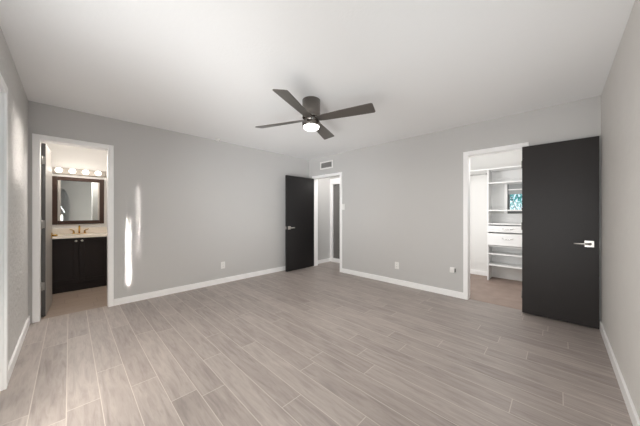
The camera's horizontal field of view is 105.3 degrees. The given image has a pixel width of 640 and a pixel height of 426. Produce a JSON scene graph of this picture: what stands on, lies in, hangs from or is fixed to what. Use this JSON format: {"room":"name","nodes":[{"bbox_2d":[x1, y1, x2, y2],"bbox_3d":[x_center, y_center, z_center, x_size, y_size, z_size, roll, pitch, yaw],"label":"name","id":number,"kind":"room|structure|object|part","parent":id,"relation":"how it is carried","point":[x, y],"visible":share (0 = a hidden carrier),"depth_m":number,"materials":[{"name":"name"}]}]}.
{"room":"empty bedroom","nodes":[
{"label":"empty bedroom","id":0,"kind":"room"},
{"bbox_2d":[0,26,27,363],"bbox_3d":[-1.594,-0.010,1.027,4.585,2.440,0.120,0,0,44],"label":"wall","id":1,"kind":"structure","parent":0,"point":[17,98],"depth_m":2.09,"materials":[{"name":"paint"}]},
{"bbox_2d":[0,73,7,390],"bbox_3d":[-1.532,0.167,0.979,1.972,2.086,0.137,0,0,44],"label":"trim","id":2,"kind":"structure","parent":1,"relation":"attached to","point":[3,87],"depth_m":1.67,"materials":[{"name":"white"}]},
{"bbox_2d":[8,315,29,382],"bbox_3d":[-1.590,1.166,1.117,4.465,0.088,0.015,0,0,44],"label":"baseboard","id":3,"kind":"structure","parent":1,"relation":"attached to","point":[17,349],"depth_m":2.07,"materials":[{"name":"white wood"}]},
{"bbox_2d":[41,142,106,228],"bbox_3d":[-3.934,-0.010,4.531,0.120,2.440,1.620,0,0,44],"label":"wall","id":4,"kind":"structure","parent":0,"point":[63,156],"depth_m":4.23,"materials":[{"name":"white paint"}]},
{"bbox_2d":[52,176,103,224],"bbox_3d":[-4.143,-0.207,4.209,0.029,0.795,0.637,0,0,44],"label":"mirror","id":5,"kind":"object","parent":4,"relation":"attached to","point":[74,200],"visible":0.98,"depth_m":4.19,"materials":[{"name":"brown wood"}]},
{"bbox_3d":[-4.148,-0.207,4.214,0.012,0.671,0.513,0,0,44],"label":"glass","id":6,"kind":"part","parent":5,"relation":"part of","materials":[{"name":"white mirror"}]},
{"bbox_2d":[52,167,104,176],"bbox_3d":[-4.106,-0.700,4.171,0.135,0.104,0.675,0,0,44],"label":"vanity light","id":7,"kind":"object","parent":4,"relation":"attached to","point":[57,170],"visible":0.96,"depth_m":4.17,"materials":[{"name":"silver metal"}]},
{"bbox_3d":[-4.256,-0.700,3.982,0.086,0.086,0.086,0,0,44],"label":"bulb","id":8,"kind":"part","parent":7,"relation":"part of","materials":[{"name":"white glass"}]},
{"bbox_3d":[-4.147,-0.700,4.093,0.086,0.086,0.086,0,0,44],"label":"bulb","id":9,"kind":"part","parent":7,"relation":"part of","materials":[{"name":"white glass"}]},
{"bbox_2d":[28,101,308,322],"bbox_3d":[-1.766,-0.010,4.216,0.120,2.440,4.440,0,0,44],"label":"wall","id":10,"kind":"structure","parent":0,"point":[186,205],"depth_m":3.73,"materials":[{"name":"paint"}]},
{"bbox_2d":[41,143,57,316],"bbox_3d":[-3.367,0.195,3.050,0.102,2.006,0.585,0,0,-42],"label":"door","id":11,"kind":"structure","parent":10,"relation":"in","point":[47,235],"depth_m":2.89,"materials":[{"name":"grey paint"}]},
{"bbox_2d":[32,133,113,322],"bbox_3d":[-2.967,0.167,2.975,0.137,2.086,0.689,0,0,44],"label":"trim","id":12,"kind":"structure","parent":10,"relation":"attached to","point":[37,139],"depth_m":2.79,"materials":[{"name":"white wood"}]},
{"bbox_2d":[114,266,284,305],"bbox_3d":[-1.466,1.166,4.426,0.015,0.088,3.480,0,0,44],"label":"baseboard","id":13,"kind":"structure","parent":10,"relation":"attached to","point":[134,298],"depth_m":3.83,"materials":[{"name":"white wood"}]},
{"bbox_2d":[0,261,632,425],"bbox_3d":[-0.159,1.250,3.847,6.475,0.080,6.160,0,0,44],"label":"floor","id":14,"kind":"structure","parent":0,"point":[313,345],"depth_m":2.00,"materials":[{"name":"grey wood"}]},
{"bbox_2d":[52,237,106,293],"bbox_3d":[-3.955,0.801,4.011,0.574,0.818,0.732,0,0,44],"label":"bathroom vanity","id":15,"kind":"object","parent":14,"relation":"on","point":[77,263],"visible":0.7,"depth_m":3.83,"materials":[{"name":"brown wood"}]},
{"bbox_3d":[-3.904,0.743,3.710,0.020,0.685,0.347,0,0,44],"label":"door","id":16,"kind":"part","parent":15,"relation":"part of","materials":[{"name":"brown wood"}]},
{"bbox_2d":[52,227,106,238],"bbox_3d":[-3.973,0.323,4.003,0.559,0.135,0.809,0,0,44],"label":"countertop","id":17,"kind":"structure","parent":15,"relation":"on","point":[63,233],"depth_m":4.05,"materials":[{"name":"stone"}]},
{"bbox_2d":[69,225,88,233],"bbox_3d":[-4.058,0.280,4.120,0.126,0.142,0.236,0,0,44],"label":"faucet","id":18,"kind":"object","parent":17,"relation":"on","point":[79,225],"visible":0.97,"depth_m":4.11,"materials":[{"name":"gold metal"}]},
{"bbox_2d":[66,233,91,235],"bbox_3d":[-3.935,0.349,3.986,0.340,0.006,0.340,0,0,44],"label":"basin","id":19,"kind":"object","parent":17,"relation":"in","point":[82,233],"depth_m":3.98,"materials":[{"name":"ceramic"}]},
{"bbox_3d":[-3.655,0.743,3.965,0.020,0.685,0.355,0,0,44],"label":"door","id":20,"kind":"part","parent":15,"relation":"part of","materials":[{"name":"brown wood"}]},
{"bbox_2d":[487,169,521,279],"bbox_3d":[3.330,0.217,4.304,0.595,1.985,0.385,0,0,44],"label":"organizer","id":21,"kind":"object","parent":14,"relation":"on","point":[504,232],"visible":0.71,"depth_m":4.40,"materials":[{"name":"white wood"}]},
{"bbox_3d":[3.141,0.217,4.523,0.019,1.985,0.336,0,0,44],"label":"panel","id":22,"kind":"part","parent":21,"relation":"part of","materials":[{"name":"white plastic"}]},
{"bbox_3d":[3.328,-0.291,4.571,0.181,0.468,0.005,0,0,44],"label":"panel","id":23,"kind":"part","parent":21,"relation":"part of","materials":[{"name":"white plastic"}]},
{"bbox_3d":[3.331,0.465,4.305,0.587,0.210,0.322,0,0,44],"label":"drawer","id":24,"kind":"part","parent":21,"relation":"part of","materials":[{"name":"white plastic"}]},
{"bbox_3d":[3.331,0.281,4.305,0.587,0.113,0.322,0,0,44],"label":"drawer","id":25,"kind":"part","parent":21,"relation":"part of","materials":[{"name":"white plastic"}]},
{"bbox_2d":[489,223,520,224],"bbox_3d":[3.349,0.194,4.323,0.557,0.022,0.332,0,0,44],"label":"shelf","id":26,"kind":"object","parent":21,"relation":"attached to","point":[489,223],"depth_m":4.26,"materials":[{"name":"white wood"}]},
{"bbox_2d":[489,245,521,248],"bbox_3d":[3.354,0.591,4.329,0.557,0.018,0.316,0,0,44],"label":"shelf","id":27,"kind":"object","parent":21,"relation":"attached to","point":[489,245],"depth_m":4.25,"materials":[{"name":"white wood"}]},
{"bbox_2d":[489,261,521,268],"bbox_3d":[3.349,0.929,4.323,0.557,0.022,0.332,0,0,44],"label":"shelf","id":28,"kind":"object","parent":21,"relation":"attached to","point":[508,264],"depth_m":4.36,"materials":[{"name":"white wood"}]},
{"bbox_2d":[489,251,521,256],"bbox_3d":[3.349,0.729,4.323,0.557,0.022,0.332,0,0,44],"label":"shelf","id":29,"kind":"object","parent":21,"relation":"attached to","point":[505,253],"depth_m":4.33,"materials":[{"name":"white wood"}]},
{"bbox_2d":[489,210,521,210],"bbox_3d":[3.349,-0.046,4.323,0.557,0.022,0.332,0,0,44],"label":"shelf","id":30,"kind":"object","parent":21,"relation":"attached to","point":[489,210],"depth_m":4.23,"materials":[{"name":"white wood"}]},
{"bbox_2d":[489,180,521,184],"bbox_3d":[3.349,-0.536,4.323,0.557,0.022,0.332,0,0,44],"label":"shelf","id":31,"kind":"object","parent":21,"relation":"attached to","point":[516,181],"depth_m":4.35,"materials":[{"name":"white wood"}]},
{"bbox_3d":[3.462,0.469,4.439,0.557,0.898,0.005,0,0,44],"label":"panel","id":32,"kind":"part","parent":21,"relation":"part of","materials":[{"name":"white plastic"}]},
{"bbox_3d":[3.462,-0.661,4.439,0.557,0.228,0.005,0,0,44],"label":"panel","id":33,"kind":"part","parent":21,"relation":"part of","materials":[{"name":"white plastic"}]},
{"bbox_2d":[0,0,634,159],"bbox_3d":[-0.127,-1.280,2.613,4.705,0.100,4.440,0,0,44],"label":"ceiling","id":34,"kind":"structure","parent":0,"point":[209,69],"depth_m":1.97,"materials":[{"name":"paint"}]},
{"bbox_2d":[256,89,374,139],"bbox_3d":[-0.112,-1.067,2.657,1.042,0.325,1.113,0,0,-23],"label":"ceiling fan","id":35,"kind":"object","parent":34,"relation":"hanging from","point":[309,109],"visible":1,"depth_m":2.57,"materials":[{"name":"grey metal"}]},
{"bbox_3d":[-0.445,-1.019,2.801,0.622,0.041,0.147,0,0,21],"label":"blade","id":36,"kind":"part","parent":35,"relation":"part of","materials":[{"name":"grey wood"}]},
{"bbox_3d":[-0.227,-1.019,2.311,0.147,0.041,0.622,0,0,20],"label":"blade","id":37,"kind":"part","parent":35,"relation":"part of","materials":[{"name":"grey wood"}]},
{"bbox_3d":[0.027,-1.019,3.019,0.147,0.041,0.622,0,0,19],"label":"blade","id":38,"kind":"part","parent":35,"relation":"part of","materials":[{"name":"grey wood"}]},
{"bbox_3d":[0.243,-1.019,2.499,0.622,0.041,0.147,0,0,26],"label":"blade","id":39,"kind":"part","parent":35,"relation":"part of","materials":[{"name":"grey wood"}]},
{"bbox_2d":[318,178,329,259],"bbox_3d":[0.230,-0.010,6.187,0.120,2.440,1.170,0,0,44],"label":"wall","id":40,"kind":"structure","parent":0,"point":[323,184],"depth_m":5.95,"materials":[{"name":"paint"}]},
{"bbox_2d":[318,258,329,263],"bbox_3d":[0.771,1.166,5.238,1.980,0.088,0.570,0,0,44],"label":"baseboard","id":41,"kind":"structure","parent":40,"relation":"attached to","point":[327,259],"depth_m":5.94,"materials":[{"name":"white wood"}]},
{"bbox_2d":[309,95,600,319],"bbox_3d":[1.426,-0.010,4.116,4.585,2.440,0.120,0,0,44],"label":"wall","id":42,"kind":"structure","parent":0,"point":[402,199],"depth_m":3.84,"materials":[{"name":"paint"}]},
{"bbox_2d":[285,175,313,271],"bbox_3d":[-0.396,0.212,5.252,0.095,1.972,0.798,0,0,44],"label":"door","id":43,"kind":"structure","parent":42,"relation":"in","point":[299,191],"depth_m":5.23,"materials":[{"name":"black paint"}]},
{"bbox_2d":[320,160,332,169],"bbox_3d":[0.137,-1.038,5.283,0.370,0.165,0.012,0,0,44],"label":"air vent","id":44,"kind":"object","parent":42,"relation":"in","point":[327,164],"visible":1,"depth_m":5.28,"materials":[{"name":"white plastic"}]},
{"bbox_2d":[312,172,341,271],"bbox_3d":[0.176,0.187,5.326,0.877,2.046,0.137,0,0,44],"label":"trim","id":45,"kind":"structure","parent":42,"relation":"attached to","point":[315,178],"depth_m":5.57,"materials":[{"name":"white wood"}]},
{"bbox_2d":[342,268,600,320],"bbox_3d":[1.690,1.166,3.763,3.474,0.088,0.015,0,0,44],"label":"baseboard","id":46,"kind":"structure","parent":42,"relation":"attached to","point":[447,292],"depth_m":4.00,"materials":[{"name":"white wood"}]},
{"bbox_2d":[463,142,528,299],"bbox_3d":[2.311,0.177,3.239,0.704,2.066,0.137,0,0,44],"label":"trim","id":47,"kind":"structure","parent":42,"relation":"attached to","point":[466,155],"depth_m":3.42,"materials":[{"name":"white wood"}]},
{"bbox_2d":[521,136,599,328],"bbox_3d":[2.649,0.201,2.729,0.628,1.994,0.103,0,0,44],"label":"door","id":48,"kind":"structure","parent":42,"relation":"in","point":[560,222],"depth_m":2.71,"materials":[{"name":"grey paint"}]},
{"bbox_3d":[2.778,0.325,2.574,0.150,0.068,0.060,0,0,44],"label":"handle","id":49,"kind":"part","parent":48,"relation":"part of","materials":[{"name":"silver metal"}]},
{"bbox_2d":[470,150,521,280],"bbox_3d":[3.354,-0.010,4.636,2.315,2.440,0.120,0,0,44],"label":"wall","id":50,"kind":"structure","parent":0,"point":[478,184],"depth_m":4.75,"materials":[{"name":"white paint"}]},
{"bbox_2d":[470,269,486,275],"bbox_3d":[2.308,1.166,4.457,1.070,0.088,1.600,0,0,44],"label":"baseboard","id":51,"kind":"structure","parent":50,"relation":"attached to","point":[477,272],"depth_m":4.78,"materials":[{"name":"white wood"}]},
{"bbox_2d":[470,165,521,173],"bbox_3d":[3.189,-0.787,4.468,2.313,0.022,0.349,0,0,44],"label":"closet shelf","id":52,"kind":"object","parent":50,"relation":"attached to","point":[517,167],"visible":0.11,"depth_m":4.36,"materials":[{"name":"white wood"}]},
{"bbox_2d":[504,184,521,213],"bbox_3d":[3.652,-0.258,4.308,0.640,0.535,0.092,0,0,44],"label":"window","id":53,"kind":"structure","parent":50,"relation":"in","point":[505,185],"depth_m":4.49,"materials":[{"name":"grey"}]},
{"bbox_3d":[3.419,-0.258,4.495,0.045,0.535,0.032,0,0,44],"label":"casing","id":54,"kind":"part","parent":53,"relation":"part of","materials":[{"name":"white wood"}]},
{"bbox_2d":[508,184,521,193],"bbox_3d":[3.663,-0.431,4.287,0.575,0.183,0.016,0,0,44],"label":"roller shade","id":55,"kind":"object","parent":53,"relation":"attached to","point":[512,188],"visible":0.44,"depth_m":4.42,"materials":[{"name":"grey fabric"}]},
{"bbox_2d":[601,0,639,418],"bbox_3d":[2.156,-0.010,1.669,0.120,2.440,6.040,0,0,44],"label":"wall","id":56,"kind":"structure","parent":0,"point":[620,96],"depth_m":1.67,"materials":[{"name":"paint"}]},
{"bbox_2d":[599,321,639,425],"bbox_3d":[1.464,1.166,1.058,0.015,0.088,4.170,0,0,44],"label":"baseboard","id":57,"kind":"structure","parent":56,"relation":"attached to","point":[634,417],"depth_m":1.67,"materials":[{"name":"white wood"}]},
{"bbox_3d":[1.020,-0.010,5.492,1.980,2.440,0.140,0,0,44],"label":"wall","id":58,"kind":"structure","parent":0,"visible":0},
{"bbox_2d":[330,178,339,262],"bbox_3d":[0.641,0.180,5.833,0.959,2.060,0.142,0,0,44],"label":"trim","id":59,"kind":"structure","parent":58,"relation":"attached to","point":[335,180],"depth_m":6.08,"materials":[{"name":"white wood"}]},
{"bbox_2d":[333,184,339,258],"bbox_3d":[0.647,0.203,5.837,0.833,1.834,0.068,0,0,44],"label":"door","id":60,"kind":"structure","parent":58,"relation":"in","point":[336,187],"depth_m":6.04,"materials":[{"name":"grey wood"}]},
{"label":"outside","id":61,"kind":"structure","parent":0,"visible":0},
{"bbox_3d":[4.648,1.280,5.470,5.000,0.100,2.880,0,0,44],"label":"ground","id":62,"kind":"structure","parent":61,"visible":0},
{"bbox_2d":[510,194,521,209],"bbox_3d":[4.444,0.143,4.869,1.714,2.183,0.874,0,0,44],"label":"shrub","id":63,"kind":"object","parent":62,"relation":"on","point":[519,201],"visible":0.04,"depth_m":5.09,"materials":[{"name":"plant"}]}
]}

